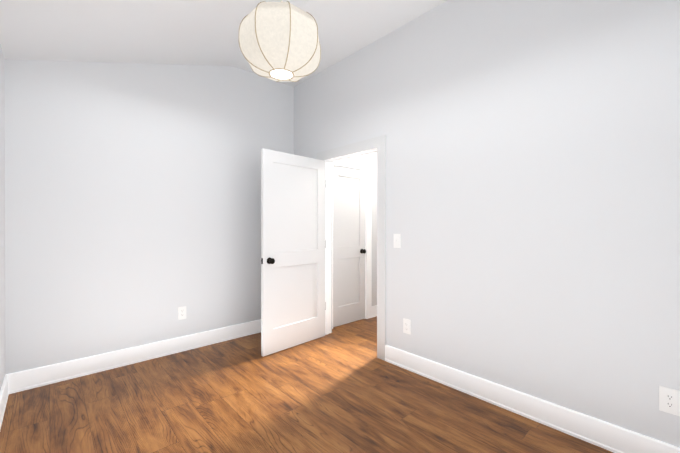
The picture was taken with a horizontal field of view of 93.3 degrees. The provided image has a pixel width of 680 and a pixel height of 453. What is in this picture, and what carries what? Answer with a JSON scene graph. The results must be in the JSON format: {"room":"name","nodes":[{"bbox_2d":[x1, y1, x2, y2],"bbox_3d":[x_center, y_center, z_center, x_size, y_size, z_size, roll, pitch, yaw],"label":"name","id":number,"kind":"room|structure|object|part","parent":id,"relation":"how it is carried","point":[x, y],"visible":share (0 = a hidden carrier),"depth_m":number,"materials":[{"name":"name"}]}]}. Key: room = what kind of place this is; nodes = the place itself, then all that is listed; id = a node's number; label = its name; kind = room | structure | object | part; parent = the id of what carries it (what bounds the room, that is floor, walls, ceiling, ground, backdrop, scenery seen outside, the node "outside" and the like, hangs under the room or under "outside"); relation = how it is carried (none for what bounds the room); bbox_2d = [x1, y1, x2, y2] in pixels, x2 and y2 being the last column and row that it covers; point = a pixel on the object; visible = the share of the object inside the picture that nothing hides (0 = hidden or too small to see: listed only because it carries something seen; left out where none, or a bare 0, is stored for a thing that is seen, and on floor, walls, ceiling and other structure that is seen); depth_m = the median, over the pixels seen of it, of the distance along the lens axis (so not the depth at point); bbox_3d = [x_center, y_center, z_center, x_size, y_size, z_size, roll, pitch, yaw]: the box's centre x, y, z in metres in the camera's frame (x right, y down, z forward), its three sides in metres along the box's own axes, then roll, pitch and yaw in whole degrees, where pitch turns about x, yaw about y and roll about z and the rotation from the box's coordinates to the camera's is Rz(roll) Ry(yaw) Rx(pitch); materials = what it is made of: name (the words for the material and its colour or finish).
{"room":"empty bedroom","nodes":[
{"label":"empty bedroom","id":0,"kind":"room"},
{"bbox_2d":[0,44,4,390],"bbox_3d":[-1.151,-0.018,0.815,0.120,2.600,4.295,0,0,-42],"label":"wall","id":1,"kind":"structure","parent":0,"point":[2,217],"depth_m":2.31,"materials":[{"name":"paint"}]},
{"bbox_2d":[0,373,11,429],"bbox_3d":[-1.139,1.207,0.909,0.020,0.150,4.175,0,0,-42],"label":"baseboard","id":2,"kind":"structure","parent":1,"relation":"attached to","point":[6,389],"depth_m":2.29,"materials":[{"name":"white paint"}]},
{"bbox_2d":[5,59,293,374],"bbox_3d":[-1.618,-0.334,3.373,2.870,3.220,0.120,0,0,-42],"label":"wall","id":3,"kind":"structure","parent":0,"point":[132,204],"depth_m":2.98,"materials":[{"name":"paint"}]},
{"bbox_2d":[12,319,260,392],"bbox_3d":[-1.560,1.202,3.334,2.600,0.150,0.020,0,0,-42],"label":"baseboard","id":4,"kind":"structure","parent":3,"relation":"attached to","point":[54,373],"depth_m":2.94,"materials":[{"name":"white paint"}]},
{"bbox_2d":[178,306,185,319],"bbox_3d":[-1.616,0.887,3.290,0.080,0.130,0.009,0,0,-42],"label":"electrical outlet","id":5,"kind":"object","parent":3,"relation":"attached to","point":[181,312],"visible":1,"depth_m":3.29,"materials":[{"name":"white plastic"}]},
{"bbox_2d":[0,0,447,86],"bbox_3d":[-0.174,-1.602,1.781,2.870,0.737,4.415,0,0,-42],"label":"ceiling","id":6,"kind":"structure","parent":0,"point":[193,32],"depth_m":2.58,"materials":[{"name":"white paint"}]},
{"bbox_2d":[239,0,320,81],"bbox_3d":[-0.361,-1.310,1.980,0.475,0.753,0.475,0,0,-42],"label":"pendant lamp","id":7,"kind":"object","parent":6,"relation":"hanging from","point":[279,41],"visible":1,"depth_m":1.82,"materials":[{"name":"beige fabric"}]},
{"bbox_2d":[0,316,612,452],"bbox_3d":[0.973,1.308,2.830,6.370,0.060,4.815,0,0,-42],"label":"floor","id":8,"kind":"structure","parent":0,"point":[343,388],"depth_m":2.23,"materials":[{"name":"brown wood"}]},
{"bbox_2d":[348,152,376,305],"bbox_3d":[0.701,-0.002,5.185,3.000,2.550,0.650,0,0,-42],"label":"wall","id":9,"kind":"structure","parent":0,"point":[370,158],"depth_m":4.55,"materials":[{"name":"paint"}]},
{"bbox_2d":[333,166,365,326],"bbox_3d":[0.118,0.252,4.241,0.600,2.030,0.171,0,0,-42],"label":"hall door","id":10,"kind":"structure","parent":9,"relation":"in","point":[349,251],"depth_m":4.22,"materials":[{"name":"white paint"}]},
{"bbox_2d":[371,305,376,317],"bbox_3d":[1.236,1.198,5.221,2.165,0.150,0.020,0,0,-42],"label":"baseboard","id":11,"kind":"structure","parent":9,"relation":"attached to","point":[373,311],"depth_m":4.50,"materials":[{"name":"white paint"}]},
{"bbox_2d":[294,0,679,447],"bbox_3d":[0.844,-0.332,2.708,0.120,3.220,4.175,0,0,-42],"label":"wall","id":12,"kind":"structure","parent":0,"point":[533,183],"depth_m":2.13,"materials":[{"name":"paint"}]},
{"bbox_2d":[261,148,324,356],"bbox_3d":[-0.474,0.253,3.437,0.171,2.030,0.836,0,0,44],"label":"door","id":13,"kind":"structure","parent":12,"relation":"in","point":[292,250],"depth_m":3.39,"materials":[{"name":"white paint"}]},
{"bbox_3d":[-0.728,0.339,3.177,0.171,0.066,0.109,0,0,44],"label":"knob","id":14,"kind":"part","parent":13,"relation":"part of","materials":[{"name":"black metal"}]},
{"bbox_2d":[317,135,385,360],"bbox_3d":[0.394,0.201,3.812,0.973,2.150,1.171,0,0,-42],"label":"door frame","id":15,"kind":"structure","parent":12,"relation":"attached to","point":[379,143],"depth_m":3.75,"materials":[{"name":"white paint"}]},
{"bbox_2d":[394,234,400,247],"bbox_3d":[0.521,0.132,2.961,0.019,0.130,0.080,0,0,-42],"label":"light switch","id":16,"kind":"object","parent":12,"relation":"attached to","point":[397,240],"visible":1,"depth_m":2.96,"materials":[{"name":"white plastic"}]},
{"bbox_2d":[403,318,410,334],"bbox_3d":[0.599,0.897,2.884,0.009,0.130,0.080,0,0,-42],"label":"electrical outlet","id":17,"kind":"object","parent":12,"relation":"attached to","point":[406,326],"visible":1,"depth_m":2.88,"materials":[{"name":"white plastic"}]},
{"bbox_2d":[385,345,679,452],"bbox_3d":[1.305,1.204,2.100,0.020,0.150,2.590,0,0,-42],"label":"baseboard","id":18,"kind":"structure","parent":12,"relation":"attached to","point":[613,438],"depth_m":2.10,"materials":[{"name":"white paint"}]},
{"bbox_2d":[659,385,679,415],"bbox_3d":[1.709,0.904,1.663,0.009,0.130,0.080,0,0,-42],"label":"electrical outlet","id":19,"kind":"object","parent":12,"relation":"attached to","point":[669,400],"visible":1,"depth_m":1.66,"materials":[{"name":"white plastic"}]}
]}

